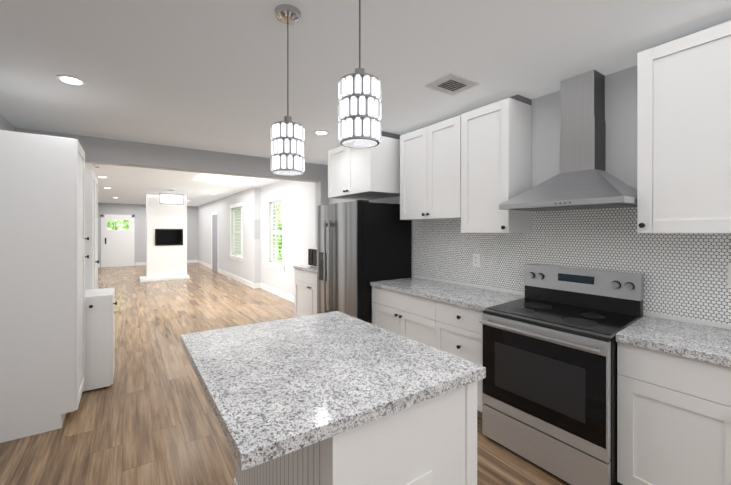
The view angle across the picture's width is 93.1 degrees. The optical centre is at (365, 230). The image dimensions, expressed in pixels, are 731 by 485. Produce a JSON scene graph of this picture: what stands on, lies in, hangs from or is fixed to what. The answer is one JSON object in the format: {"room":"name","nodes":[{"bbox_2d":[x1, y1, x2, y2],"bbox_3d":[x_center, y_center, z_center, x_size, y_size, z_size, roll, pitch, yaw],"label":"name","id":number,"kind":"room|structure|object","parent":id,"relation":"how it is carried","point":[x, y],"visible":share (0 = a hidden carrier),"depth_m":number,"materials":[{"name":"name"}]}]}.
{"room":"kitchen","nodes":[
{"label":"kitchen","id":0,"kind":"room"},
{"bbox_2d":[0,115,14,131],"bbox_3d":[-5.051,0.178,5.458,0.150,2.580,20.200,0,0,-34],"label":"wall","id":1,"kind":"structure","parent":0,"point":[5,125],"depth_m":3.44,"materials":[{"name":"grey paint"}]},
{"bbox_2d":[98,203,197,266],"bbox_3d":[-9.157,0.168,14.934,4.110,2.580,0.230,0,0,-34],"label":"wall","id":2,"kind":"structure","parent":0,"point":[121,234],"depth_m":14.36,"materials":[{"name":"grey paint"}]},
{"bbox_2d":[135,260,196,265],"bbox_3d":[-8.683,1.392,15.208,2.360,0.130,0.015,0,0,-34],"label":"baseboard","id":3,"kind":"structure","parent":2,"relation":"attached to","point":[188,261],"depth_m":14.74,"materials":[{"name":"white wood"}]},
{"bbox_2d":[140,193,189,281],"bbox_3d":[-6.140,0.172,10.594,1.270,2.580,0.800,0,0,-34],"label":"wall","id":4,"kind":"structure","parent":0,"point":[166,241],"depth_m":10.43,"materials":[{"name":"white paint"}]},
{"bbox_2d":[15,127,328,247],"bbox_3d":[-2.253,0.178,4.881,3.810,2.580,0.200,0,0,-34],"label":"wall","id":5,"kind":"structure","parent":0,"point":[104,151],"depth_m":4.66,"materials":[{"name":"grey paint"}]},
{"bbox_2d":[0,263,570,484],"bbox_3d":[-3.419,1.496,6.581,4.410,0.060,20.800,0,0,-34],"label":"floor","id":6,"kind":"structure","parent":0,"point":[147,417],"depth_m":2.75,"materials":[{"name":"brown wood"}]},
{"bbox_2d":[0,130,88,442],"bbox_3d":[-2.619,0.386,2.683,0.714,2.170,0.570,0,0,-34],"label":"pantry cabinet","id":7,"kind":"object","parent":6,"relation":"on","point":[42,280],"visible":1,"depth_m":2.52,"materials":[{"name":"white wood"}]},
{"bbox_2d":[84,169,98,289],"bbox_3d":[-3.328,0.420,3.731,0.726,2.100,0.800,0,0,-34],"label":"tall cabinet","id":8,"kind":"object","parent":6,"relation":"on","point":[91,228],"visible":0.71,"depth_m":3.59,"materials":[{"name":"white wood"}]},
{"bbox_2d":[83,288,116,390],"bbox_3d":[-2.853,1.035,3.202,0.913,0.870,0.530,0,0,-34],"label":"base cabinet","id":9,"kind":"object","parent":6,"relation":"on","point":[100,304],"visible":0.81,"depth_m":3.20,"materials":[{"name":"white wood"}]},
{"bbox_2d":[293,265,316,316],"bbox_3d":[-0.564,1.010,5.209,0.645,0.915,1.162,0,0,-34],"label":"base cabinet","id":10,"kind":"object","parent":6,"relation":"on","point":[305,290],"visible":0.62,"depth_m":5.21,"materials":[{"name":"white wood"}]},
{"bbox_2d":[308,247,316,266],"bbox_3d":[-0.616,0.407,5.265,0.398,0.290,0.500,0,0,-34],"label":"microwave","id":11,"kind":"object","parent":10,"relation":"on","point":[312,256],"visible":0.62,"depth_m":5.24,"materials":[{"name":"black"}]},
{"bbox_2d":[181,311,485,484],"bbox_3d":[-0.235,1.006,1.591,0.960,0.932,1.170,0,0,-34],"label":"kitchen island","id":12,"kind":"object","parent":6,"relation":"on","point":[334,398],"visible":1,"depth_m":1.25,"materials":[{"name":"white stone"}]},
{"bbox_2d":[317,200,411,323],"bbox_3d":[-0.067,0.568,4.263,0.848,1.802,0.935,0,0,-34],"label":"refrigerator","id":13,"kind":"object","parent":6,"relation":"on","point":[362,245],"visible":0.71,"depth_m":3.90,"materials":[{"name":"black"}]},
{"bbox_2d":[370,285,433,347],"bbox_3d":[0.590,1.032,3.557,0.615,0.876,0.949,0,0,-34],"label":"base cabinet","id":14,"kind":"object","parent":6,"relation":"on","point":[402,314],"depth_m":3.33,"materials":[{"name":"white wood"}]},
{"bbox_2d":[370,277,524,312],"bbox_3d":[0.733,0.575,3.324,0.631,0.040,1.494,0,0,-34],"label":"countertop","id":15,"kind":"structure","parent":14,"relation":"on","point":[468,297],"depth_m":3.12,"materials":[{"name":"grey stone"}]},
{"bbox_2d":[434,301,482,418],"bbox_3d":[1.012,1.033,2.943,0.615,0.876,0.541,0,0,-34],"label":"base cabinet","id":16,"kind":"object","parent":6,"relation":"on","point":[444,317],"depth_m":2.77,"materials":[{"name":"white wood"}]},
{"bbox_2d":[479,264,643,484],"bbox_3d":[1.298,0.876,2.354,0.796,1.190,0.863,0,0,-34],"label":"range","id":17,"kind":"object","parent":6,"relation":"on","point":[549,381],"visible":0.94,"depth_m":2.14,"materials":[{"name":"silver metal"}]},
{"bbox_2d":[617,344,730,484],"bbox_3d":[1.878,1.034,1.682,0.615,0.876,1.034,0,0,-34],"label":"base cabinet","id":18,"kind":"object","parent":6,"relation":"on","point":[673,402],"depth_m":1.70,"materials":[{"name":"white wood"}]},
{"bbox_2d":[616,316,730,367],"bbox_3d":[2.417,0.577,0.871,0.631,0.040,2.980,0,0,-34],"label":"countertop","id":19,"kind":"structure","parent":18,"relation":"on","point":[711,345],"depth_m":1.79,"materials":[{"name":"grey stone"}]},
{"bbox_2d":[0,0,730,205],"bbox_3d":[-3.419,-1.153,6.578,4.410,0.080,20.800,0,0,-34],"label":"ceiling","id":20,"kind":"structure","parent":0,"point":[208,75],"depth_m":2.25,"materials":[{"name":"paint"}]},
{"bbox_2d":[56,75,85,85],"bbox_3d":[-2.158,-1.104,2.543,0.170,0.010,0.170,0,0,-34],"label":"recessed light","id":21,"kind":"object","parent":20,"relation":"in","point":[69,79],"visible":0.98,"depth_m":2.53,"materials":[{"name":"white"}]},
{"bbox_2d":[159,190,182,204],"bbox_3d":[-5.330,-0.921,9.511,0.560,0.392,0.200,0,0,-34],"label":"pendant chandelier","id":22,"kind":"object","parent":20,"relation":"hanging from","point":[164,198],"visible":1,"depth_m":9.43,"materials":[{"name":"silver metal"}]},
{"bbox_2d":[271,4,304,174],"bbox_3d":[-0.394,-0.701,1.759,0.168,0.815,0.168,0,0,-34],"label":"pendant light","id":23,"kind":"object","parent":20,"relation":"hanging from","point":[287,145],"visible":1,"depth_m":1.71,"materials":[{"name":"white glass"}]},
{"bbox_2d":[314,130,328,134],"bbox_3d":[-0.496,-1.105,3.903,0.170,0.010,0.170,0,0,-34],"label":"recessed light","id":24,"kind":"object","parent":20,"relation":"in","point":[320,132],"visible":0.94,"depth_m":3.88,"materials":[{"name":"white"}]},
{"bbox_2d":[338,0,381,147],"bbox_3d":[-0.022,-0.723,1.341,0.168,0.770,0.168,0,0,-34],"label":"pendant light","id":25,"kind":"object","parent":20,"relation":"hanging from","point":[359,108],"visible":1,"depth_m":1.28,"materials":[{"name":"white glass"}]},
{"bbox_2d":[425,73,478,94],"bbox_3d":[0.654,-1.102,2.618,0.300,0.012,0.260,0,0,-34],"label":"ceiling vent","id":26,"kind":"object","parent":20,"relation":"in","point":[451,84],"visible":1,"depth_m":2.60,"materials":[{"name":"white metal"}]},
{"bbox_2d":[198,65,730,329],"bbox_3d":[-1.859,0.175,7.651,0.385,2.580,20.200,0,0,-34],"label":"wall","id":27,"kind":"structure","parent":0,"point":[267,235],"depth_m":7.21,"materials":[{"name":"grey paint"}]},
{"bbox_2d":[197,260,210,268],"bbox_3d":[-6.770,1.393,14.530,0.015,0.130,3.300,0,0,-34],"label":"baseboard","id":28,"kind":"structure","parent":27,"relation":"attached to","point":[200,262],"depth_m":14.40,"materials":[{"name":"white wood"}]},
{"bbox_2d":[218,269,254,288],"bbox_3d":[-4.020,1.397,10.526,0.015,0.130,4.215,0,0,-34],"label":"baseboard","id":29,"kind":"structure","parent":27,"relation":"attached to","point":[248,283],"depth_m":9.99,"materials":[{"name":"white wood"}]},
{"bbox_2d":[259,283,293,302],"bbox_3d":[-1.515,1.401,7.161,0.015,0.130,4.200,0,0,-34],"label":"baseboard","id":30,"kind":"structure","parent":27,"relation":"attached to","point":[284,295],"depth_m":7.84,"materials":[{"name":"white wood"}]},
{"bbox_2d":[328,131,400,199],"bbox_3d":[0.029,-0.769,4.327,0.666,0.676,0.975,0,0,-34],"label":"upper cabinet","id":31,"kind":"object","parent":27,"relation":"attached to","point":[371,173],"visible":0.77,"depth_m":3.97,"materials":[{"name":"white wood"}]},
{"bbox_2d":[400,114,460,219],"bbox_3d":[0.741,-0.613,3.563,0.360,0.986,0.842,0,0,-34],"label":"upper cabinet","id":32,"kind":"object","parent":27,"relation":"attached to","point":[430,172],"visible":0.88,"depth_m":3.43,"materials":[{"name":"white wood"}]},
{"bbox_2d":[461,95,531,232],"bbox_3d":[1.117,-0.544,3.014,0.360,1.124,0.477,0,0,-34],"label":"upper cabinet","id":33,"kind":"object","parent":27,"relation":"attached to","point":[496,154],"visible":1,"depth_m":2.87,"materials":[{"name":"white wood"}]},
{"bbox_2d":[499,70,636,210],"bbox_3d":[1.436,-0.632,2.422,0.504,0.950,0.800,0,0,-34],"label":"range hood","id":34,"kind":"object","parent":27,"relation":"attached to","point":[583,179],"visible":0.94,"depth_m":2.42,"materials":[{"name":"silver metal"}]},
{"bbox_2d":[413,207,730,328],"bbox_3d":[2.050,0.184,1.974,0.009,0.745,5.215,0,0,-34],"label":"backsplash","id":35,"kind":"structure","parent":27,"relation":"attached to","point":[685,277],"depth_m":2.51,"materials":[{"name":"tile"}]},
{"bbox_2d":[473,253,479,266],"bbox_3d":[1.079,0.285,3.373,0.009,0.125,0.080,0,0,-34],"label":"outlet","id":36,"kind":"object","parent":35,"relation":"attached to","point":[476,260],"depth_m":3.37,"materials":[{"name":"white plastic"}]},
{"bbox_2d":[727,265,730,287],"bbox_3d":[2.073,0.256,1.926,0.009,0.130,0.085,0,0,-34],"label":"outlet","id":37,"kind":"object","parent":35,"relation":"attached to","point":[728,266],"depth_m":1.96,"materials":[{"name":"white plastic"}]},
{"bbox_2d":[637,20,730,233],"bbox_3d":[1.871,-0.545,1.917,0.360,1.118,0.515,0,0,-34],"label":"upper cabinet","id":38,"kind":"object","parent":27,"relation":"attached to","point":[683,134],"visible":1,"depth_m":1.87,"materials":[{"name":"white wood"}]}
]}

